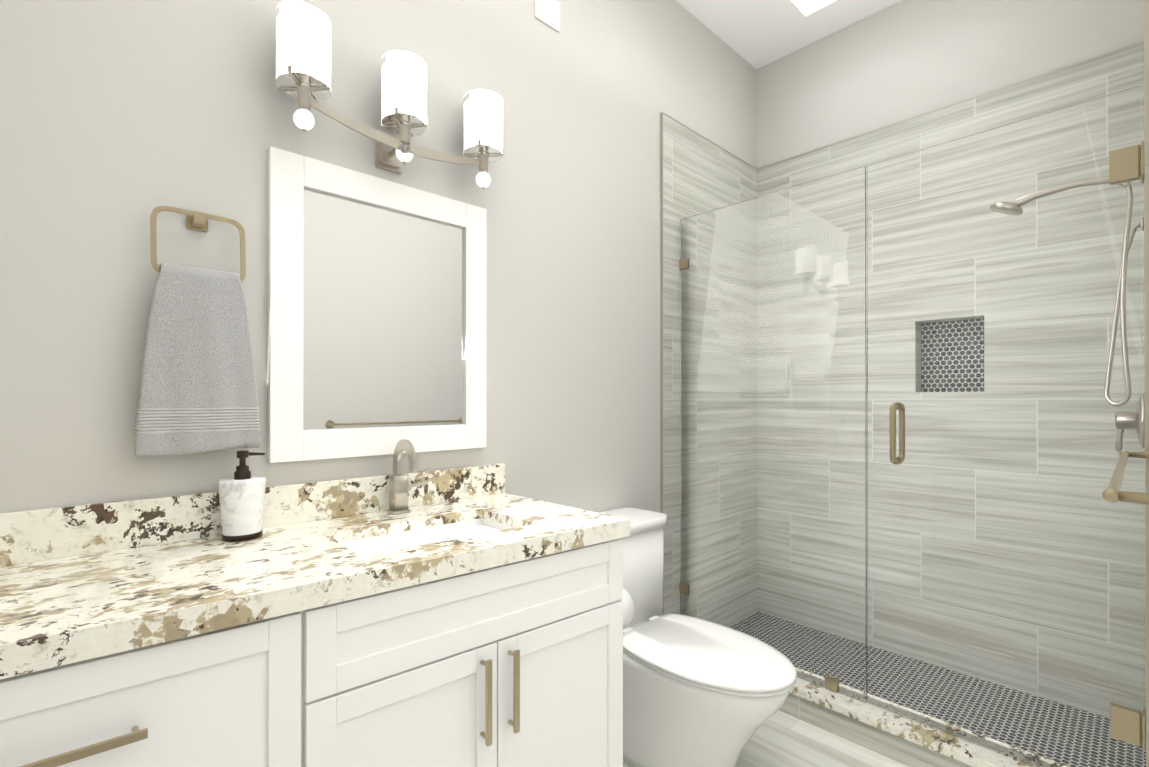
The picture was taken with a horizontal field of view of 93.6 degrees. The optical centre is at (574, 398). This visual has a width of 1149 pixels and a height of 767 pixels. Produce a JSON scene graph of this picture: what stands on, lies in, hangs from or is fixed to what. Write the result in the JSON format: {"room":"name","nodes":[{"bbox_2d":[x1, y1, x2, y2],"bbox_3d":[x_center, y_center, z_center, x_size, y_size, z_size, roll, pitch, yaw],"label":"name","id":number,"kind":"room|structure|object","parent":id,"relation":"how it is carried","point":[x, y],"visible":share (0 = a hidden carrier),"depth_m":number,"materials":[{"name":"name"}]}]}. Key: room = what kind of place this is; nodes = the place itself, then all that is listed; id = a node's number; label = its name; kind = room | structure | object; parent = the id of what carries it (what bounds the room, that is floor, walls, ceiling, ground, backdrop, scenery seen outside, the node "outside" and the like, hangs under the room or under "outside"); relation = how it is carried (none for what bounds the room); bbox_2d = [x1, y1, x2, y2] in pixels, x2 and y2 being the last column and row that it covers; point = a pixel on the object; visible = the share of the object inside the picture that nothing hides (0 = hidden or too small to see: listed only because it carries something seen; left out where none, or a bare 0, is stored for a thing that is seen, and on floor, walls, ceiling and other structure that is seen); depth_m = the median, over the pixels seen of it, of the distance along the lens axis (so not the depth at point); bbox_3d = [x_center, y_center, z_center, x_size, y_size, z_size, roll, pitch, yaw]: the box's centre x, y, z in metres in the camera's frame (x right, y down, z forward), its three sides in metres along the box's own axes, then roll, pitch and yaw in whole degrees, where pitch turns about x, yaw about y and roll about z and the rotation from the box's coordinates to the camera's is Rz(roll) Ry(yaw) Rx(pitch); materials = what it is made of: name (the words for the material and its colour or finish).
{"room":"bathroom","nodes":[
{"label":"bathroom","id":0,"kind":"room"},
{"bbox_2d":[0,0,755,512],"bbox_3d":[-0.149,-0.329,2.025,3.460,3.100,0.120,0,0,-44],"label":"wall","id":1,"kind":"structure","parent":0,"point":[120,120],"depth_m":1.48,"materials":[{"name":"grey paint"}]},
{"bbox_2d":[134,206,260,455],"bbox_3d":[-0.847,-0.150,1.220,0.234,0.545,0.083,0,0,-44],"label":"towel ring","id":2,"kind":"object","parent":1,"relation":"attached to","point":[197,390],"visible":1,"depth_m":1.19,"materials":[{"name":"grey fabric"}]},
{"bbox_2d":[0,463,504,566],"bbox_3d":[-0.757,0.269,1.349,1.420,0.100,0.021,0,0,-44],"label":"backsplash","id":3,"kind":"structure","parent":1,"relation":"attached to","point":[45,533],"depth_m":1.22,"materials":[{"name":"beige stone"}]},
{"bbox_2d":[267,146,486,462],"bbox_3d":[-0.529,-0.233,1.562,0.640,0.785,0.026,0,0,-44],"label":"mirror","id":4,"kind":"object","parent":1,"relation":"attached to","point":[376,315],"visible":0.98,"depth_m":1.51,"materials":[{"name":"white mirror"}]},
{"bbox_2d":[276,0,503,189],"bbox_3d":[-0.486,-0.787,1.509,0.640,0.278,0.164,0,0,-44],"label":"sconce","id":5,"kind":"object","parent":1,"relation":"attached to","point":[303,53],"visible":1,"depth_m":1.44,"materials":[{"name":"white glass"}]},
{"bbox_2d":[535,0,559,31],"bbox_3d":[-0.098,-1.434,1.988,0.120,0.110,0.008,0,0,-44],"label":"air vent","id":6,"kind":"object","parent":1,"relation":"in","point":[547,12],"visible":1,"depth_m":1.99,"materials":[{"name":"white"}]},
{"bbox_2d":[663,114,756,614],"bbox_3d":[0.720,-0.037,2.760,0.887,2.520,0.012,0,0,-44],"label":"wall tile","id":7,"kind":"structure","parent":1,"relation":"attached to","point":[701,175],"depth_m":2.52,"materials":[{"name":"grey tile"}]},
{"bbox_2d":[660,112,759,512],"bbox_3d":[0.711,-0.039,2.750,0.870,2.524,0.013,0,0,-44],"label":"trim","id":8,"kind":"structure","parent":1,"relation":"attached to","point":[661,114],"depth_m":2.45,"materials":[{"name":"silver metal"}]},
{"bbox_2d":[623,710,909,766],"bbox_3d":[0.419,1.270,1.423,3.460,0.100,1.770,0,0,-44],"label":"floor","id":9,"kind":"structure","parent":0,"point":[779,738],"depth_m":1.88,"materials":[{"name":"tile"}]},
{"bbox_2d":[0,539,622,766],"bbox_3d":[-0.570,0.791,1.152,1.420,0.854,0.561,0,0,-44],"label":"bathroom vanity","id":10,"kind":"object","parent":9,"relation":"on","point":[470,616],"depth_m":1.05,"materials":[{"name":"white wood"}]},
{"bbox_2d":[0,491,629,706],"bbox_3d":[-0.565,0.341,1.147,1.420,0.044,0.576,0,0,-44],"label":"countertop","id":11,"kind":"structure","parent":10,"relation":"on","point":[67,621],"depth_m":0.97,"materials":[{"name":"beige stone"}]},
{"bbox_2d":[218,450,265,541],"bbox_3d":[-0.763,0.219,1.240,0.094,0.199,0.094,0,0,-44],"label":"soap dispenser","id":12,"kind":"object","parent":11,"relation":"on","point":[242,495],"visible":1,"depth_m":1.21,"materials":[{"name":"white stone"}]},
{"bbox_2d":[384,439,427,514],"bbox_3d":[-0.448,0.216,1.510,0.111,0.207,0.124,0,0,-44],"label":"faucet","id":13,"kind":"object","parent":11,"relation":"on","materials":[{"name":"silver metal"}]},
{"bbox_2d":[344,515,511,554],"bbox_3d":[-0.344,0.411,1.321,0.472,0.131,0.291,0,0,-44],"label":"sink","id":14,"kind":"object","parent":11,"relation":"in","point":[370,543],"depth_m":1.42,"materials":[{"name":"white ceramic"}]},
{"bbox_2d":[620,588,633,624],"bbox_3d":[0.096,0.620,1.580,0.134,0.110,0.110,0,0,-44],"label":"toilet paper roll","id":15,"kind":"object","parent":10,"relation":"attached to","point":[628,609],"visible":0.1,"depth_m":1.57,"materials":[{"name":"white paper"}]},
{"bbox_2d":[599,507,796,766],"bbox_3d":[0.338,0.836,1.829,0.464,0.766,0.816,0,0,-44],"label":"toilet","id":16,"kind":"object","parent":9,"relation":"on","point":[697,692],"visible":0.67,"depth_m":1.68,"materials":[{"name":"white ceramic"}]},
{"bbox_2d":[679,85,1145,766],"bbox_3d":[1.162,0.188,2.132,0.566,2.064,1.504,0,0,-44],"label":"shower enclosure","id":17,"kind":"object","parent":9,"relation":"on","point":[911,407],"visible":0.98,"depth_m":1.78,"materials":[{"name":"glass"}]},
{"bbox_2d":[1143,751,1145,766],"bbox_3d":[1.310,1.210,2.270,0.678,0.022,1.506,0,0,-44],"label":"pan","id":18,"kind":"object","parent":9,"relation":"on","point":[1144,758],"depth_m":1.79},
{"bbox_2d":[676,0,901,69],"bbox_3d":[0.419,-2.165,1.432,3.460,0.570,1.770,0,0,-44],"label":"ceiling","id":19,"kind":"structure","parent":0,"point":[756,34],"depth_m":2.68,"materials":[{"name":"white paint"}]},
{"bbox_2d":[756,0,1143,168],"bbox_3d":[1.618,-0.328,2.568,0.150,3.100,1.530,0,0,-44],"label":"wall","id":20,"kind":"structure","parent":0,"point":[900,61],"depth_m":2.50,"materials":[{"name":"grey paint"}]},
{"bbox_2d":[757,42,1145,708],"bbox_3d":[1.594,-0.038,2.544,0.107,2.520,1.506,0,0,-44],"label":"wall tile","id":21,"kind":"structure","parent":20,"relation":"attached to","point":[1113,72],"depth_m":2.31,"materials":[{"name":"grey tile"}]},
{"bbox_2d":[760,32,1148,168],"bbox_3d":[1.559,-1.300,2.514,0.014,0.004,1.530,0,0,-44],"label":"trim","id":22,"kind":"structure","parent":20,"relation":"attached to","point":[1146,34],"depth_m":2.23,"materials":[{"name":"silver metal"}]},
{"bbox_3d":[0.987,-0.332,0.829,3.460,3.100,0.120,0,0,-44],"label":"wall","id":23,"kind":"structure","parent":0,"visible":0},
{"bbox_2d":[1102,450,1148,504],"bbox_3d":[1.049,0.134,1.010,0.864,0.043,0.058,0,0,-44],"label":"towel bar","id":24,"kind":"object","parent":23,"relation":"attached to","point":[1112,493],"visible":1,"depth_m":0.74,"materials":[{"name":"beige metal"}]},
{"bbox_2d":[1144,111,1145,707],"bbox_3d":[1.761,-0.040,1.655,0.875,2.520,0.012,0,0,-44],"label":"wall tile","id":25,"kind":"structure","parent":23,"relation":"attached to","point":[1144,319],"depth_m":1.81,"materials":[{"name":"grey tile"}]}
]}

